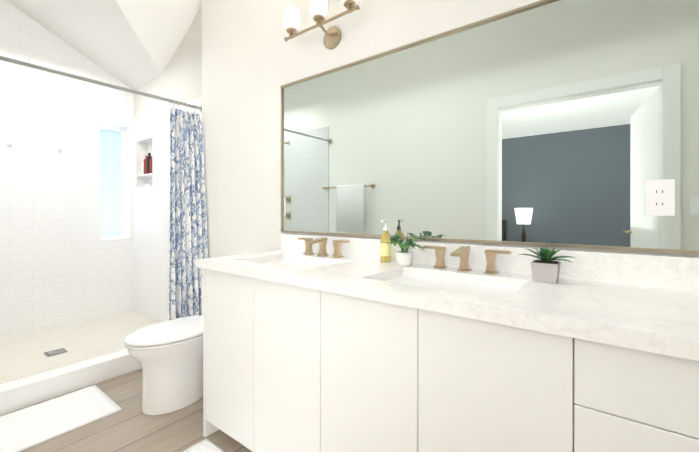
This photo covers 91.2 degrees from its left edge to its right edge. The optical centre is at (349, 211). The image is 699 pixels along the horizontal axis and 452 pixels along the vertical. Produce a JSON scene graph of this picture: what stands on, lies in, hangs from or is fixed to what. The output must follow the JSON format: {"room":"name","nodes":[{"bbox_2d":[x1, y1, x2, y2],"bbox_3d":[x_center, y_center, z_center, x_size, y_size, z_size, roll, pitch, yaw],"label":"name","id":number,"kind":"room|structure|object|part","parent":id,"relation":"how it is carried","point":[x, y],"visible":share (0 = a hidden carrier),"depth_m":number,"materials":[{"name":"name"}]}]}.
{"room":"bathroom","nodes":[
{"label":"bathroom","id":0,"kind":"room"},
{"bbox_2d":[0,0,133,338],"bbox_3d":[-3.043,-0.812,3.084,0.250,3.900,2.250,0,0,37],"label":"wall","id":1,"kind":"structure","parent":0,"point":[62,263],"depth_m":3.23,"materials":[{"name":"tile"}]},
{"bbox_2d":[100,125,124,238],"bbox_3d":[-2.599,-0.317,3.712,0.040,1.210,0.275,0,0,37],"label":"window","id":2,"kind":"structure","parent":1,"relation":"in","point":[112,182],"depth_m":3.73,"materials":[{"name":"blue"}]},
{"bbox_2d":[6,0,201,89],"bbox_3d":[-0.968,-1.843,1.542,5.520,1.233,2.300,0,0,37],"label":"ceiling","id":3,"kind":"structure","parent":0,"point":[133,44],"depth_m":2.99,"materials":[{"name":"white paint"}]},
{"bbox_2d":[0,368,251,451],"bbox_3d":[-0.266,1.171,1.064,3.720,0.060,2.120,0,0,37],"label":"floor","id":4,"kind":"structure","parent":0,"point":[130,426],"depth_m":1.78,"materials":[{"name":"brown wood"}]},
{"bbox_2d":[0,385,121,451],"bbox_3d":[-1.714,1.131,1.803,0.450,0.015,0.750,0,0,37],"label":"area rug","id":5,"kind":"object","parent":4,"relation":"on","point":[28,427],"visible":1,"depth_m":1.87,"materials":[{"name":"white fabric"}]},
{"bbox_2d":[0,349,141,415],"bbox_3d":[-1.815,1.105,2.200,0.120,0.190,1.820,0,0,37],"label":"curb","id":6,"kind":"object","parent":4,"relation":"on","point":[25,392],"visible":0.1,"depth_m":2.15,"materials":[{"name":"white stone"}]},
{"bbox_2d":[124,268,202,415],"bbox_3d":[-0.998,0.740,2.160,0.410,0.800,0.740,0,0,37],"label":"toilet","id":7,"kind":"object","parent":4,"relation":"on","point":[168,355],"visible":0.52,"depth_m":1.95,"materials":[{"name":"white ceramic"}]},
{"bbox_2d":[183,438,224,451],"bbox_3d":[-0.553,1.132,1.266,0.800,0.015,0.515,0,0,37],"label":"area rug","id":8,"kind":"object","parent":4,"relation":"on","point":[206,445],"visible":1,"depth_m":1.63,"materials":[{"name":"white fabric"}]},
{"bbox_2d":[203,270,698,451],"bbox_3d":[0.396,0.711,1.226,2.439,0.860,0.559,0,0,37],"label":"bathroom vanity","id":9,"kind":"object","parent":4,"relation":"on","point":[359,346],"depth_m":1.03,"materials":[{"name":"white wood"}]},
{"bbox_2d":[197,250,698,361],"bbox_3d":[0.382,0.261,1.220,2.453,0.040,0.584,0,0,37],"label":"countertop","id":10,"kind":"structure","parent":9,"relation":"on","point":[663,320],"depth_m":0.98,"materials":[{"name":"white stone"}]},
{"bbox_2d":[269,258,328,265],"bbox_3d":[-0.283,0.354,1.703,0.516,0.172,0.336,0,0,37],"label":"sink","id":11,"kind":"object","parent":10,"relation":"in","point":[280,261],"depth_m":1.86,"materials":[{"name":"white ceramic"}]},
{"bbox_2d":[298,237,349,257],"bbox_3d":[-0.175,0.190,1.846,0.354,0.098,0.137,0,0,37],"label":"faucet","id":12,"kind":"object","parent":10,"relation":"on","point":[322,241],"visible":1,"depth_m":1.86,"materials":[{"name":"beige metal"}]},
{"bbox_2d":[380,220,390,261],"bbox_3d":[0.173,0.139,1.651,0.053,0.201,0.062,0,0,37],"label":"soap dispenser","id":13,"kind":"object","parent":10,"relation":"on","point":[385,249],"visible":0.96,"depth_m":1.63,"materials":[{"name":"yellow plastic"}]},
{"bbox_2d":[390,233,425,265],"bbox_3d":[0.251,0.167,1.534,0.191,0.145,0.189,0,0,37],"label":"leafy plant","id":14,"kind":"object","parent":10,"relation":"on","point":[404,257],"visible":0.98,"depth_m":1.50,"materials":[{"name":"green plant"}]},
{"bbox_2d":[393,274,508,293],"bbox_3d":[0.338,0.355,1.232,0.516,0.172,0.336,0,0,37],"label":"sink","id":15,"kind":"object","parent":10,"relation":"in","point":[425,279],"depth_m":1.34,"materials":[{"name":"white ceramic"}]},
{"bbox_2d":[423,246,511,273],"bbox_3d":[0.447,0.191,1.375,0.354,0.098,0.137,0,0,37],"label":"faucet","id":16,"kind":"object","parent":10,"relation":"on","point":[462,252],"visible":1,"depth_m":1.39,"materials":[{"name":"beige metal"}]},
{"bbox_2d":[517,247,574,283],"bbox_3d":[0.687,0.180,1.200,0.183,0.119,0.208,0,0,37],"label":"succulent plant","id":17,"kind":"object","parent":10,"relation":"on","point":[545,268],"visible":0.98,"depth_m":1.17,"materials":[{"name":"green plant"}]},
{"bbox_2d":[134,8,201,321],"bbox_3d":[-1.814,-0.812,3.448,1.770,3.900,0.186,0,0,37],"label":"wall","id":18,"kind":"structure","parent":0,"point":[179,79],"depth_m":3.42,"materials":[{"name":"white paint"}]},
{"bbox_2d":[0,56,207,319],"bbox_3d":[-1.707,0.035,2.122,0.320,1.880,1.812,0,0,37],"label":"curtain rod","id":19,"kind":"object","parent":18,"relation":"attached to","point":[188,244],"visible":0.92,"depth_m":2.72,"materials":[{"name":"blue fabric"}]},
{"bbox_2d":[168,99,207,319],"bbox_3d":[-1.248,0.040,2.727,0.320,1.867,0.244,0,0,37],"label":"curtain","id":20,"kind":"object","parent":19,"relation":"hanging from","point":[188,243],"depth_m":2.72,"materials":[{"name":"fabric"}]},
{"bbox_2d":[141,153,151,186],"bbox_3d":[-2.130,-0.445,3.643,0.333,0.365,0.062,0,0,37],"label":"bottle","id":21,"kind":"object","parent":18,"relation":"in","point":[146,166],"visible":0.5,"depth_m":3.62,"materials":[{"name":"red plastic"}]},
{"bbox_2d":[202,0,698,257],"bbox_3d":[0.326,-0.810,1.786,3.650,3.900,0.250,0,0,37],"label":"wall","id":22,"kind":"structure","parent":0,"point":[253,61],"depth_m":2.32,"materials":[{"name":"white paint"}]},
{"bbox_2d":[283,0,359,48],"bbox_3d":[-0.157,-1.063,1.901,0.540,0.269,0.148,0,0,37],"label":"sconce","id":23,"kind":"object","parent":22,"relation":"attached to","point":[318,10],"visible":1,"depth_m":1.91,"materials":[{"name":"gold metal"}]},
{"bbox_3d":[-0.169,-1.135,1.885,0.536,0.124,0.106,0,0,37],"label":"lamp shade","id":24,"kind":"part","parent":23,"relation":"part of","materials":[{"name":"white glass"}]},
{"bbox_2d":[281,0,698,254],"bbox_3d":[0.541,-0.338,1.457,2.454,0.937,0.016,0,0,37],"label":"mirror","id":25,"kind":"object","parent":22,"relation":"attached to","point":[563,123],"visible":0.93,"depth_m":1.37,"materials":[{"name":"clear glass"}]},
{"bbox_2d":[645,179,674,215],"bbox_3d":[1.002,-0.046,1.105,0.072,0.116,0.006,0,0,37],"label":"electrical outlet","id":26,"kind":"object","parent":25,"relation":"attached to","point":[659,197],"visible":1,"depth_m":1.10,"materials":[{"name":"white plastic"}]},
{"bbox_2d":[282,234,698,289],"bbox_3d":[0.553,0.190,1.445,2.453,0.100,0.020,0,0,37],"label":"backsplash","id":27,"kind":"structure","parent":0,"relation":"attached to","point":[646,270],"depth_m":1.24,"materials":[{"name":"white stone"}]},
{"label":"outside","id":28,"kind":"structure","parent":0,"visible":0},
{"bbox_2d":[0,311,158,384],"bbox_3d":[-2.392,1.144,2.638,1.330,0.110,1.820,0,0,37],"label":"floor","id":29,"kind":"structure","parent":28,"point":[22,356],"depth_m":2.81,"materials":[{"name":"tile"}]},
{"bbox_2d":[44,348,67,356],"bbox_3d":[-2.276,1.086,2.650,0.120,0.005,0.120,0,0,37],"label":"drain","id":30,"kind":"object","parent":29,"relation":"on","point":[55,352],"visible":1,"depth_m":2.64,"materials":[{"name":"silver metal"}]}
]}

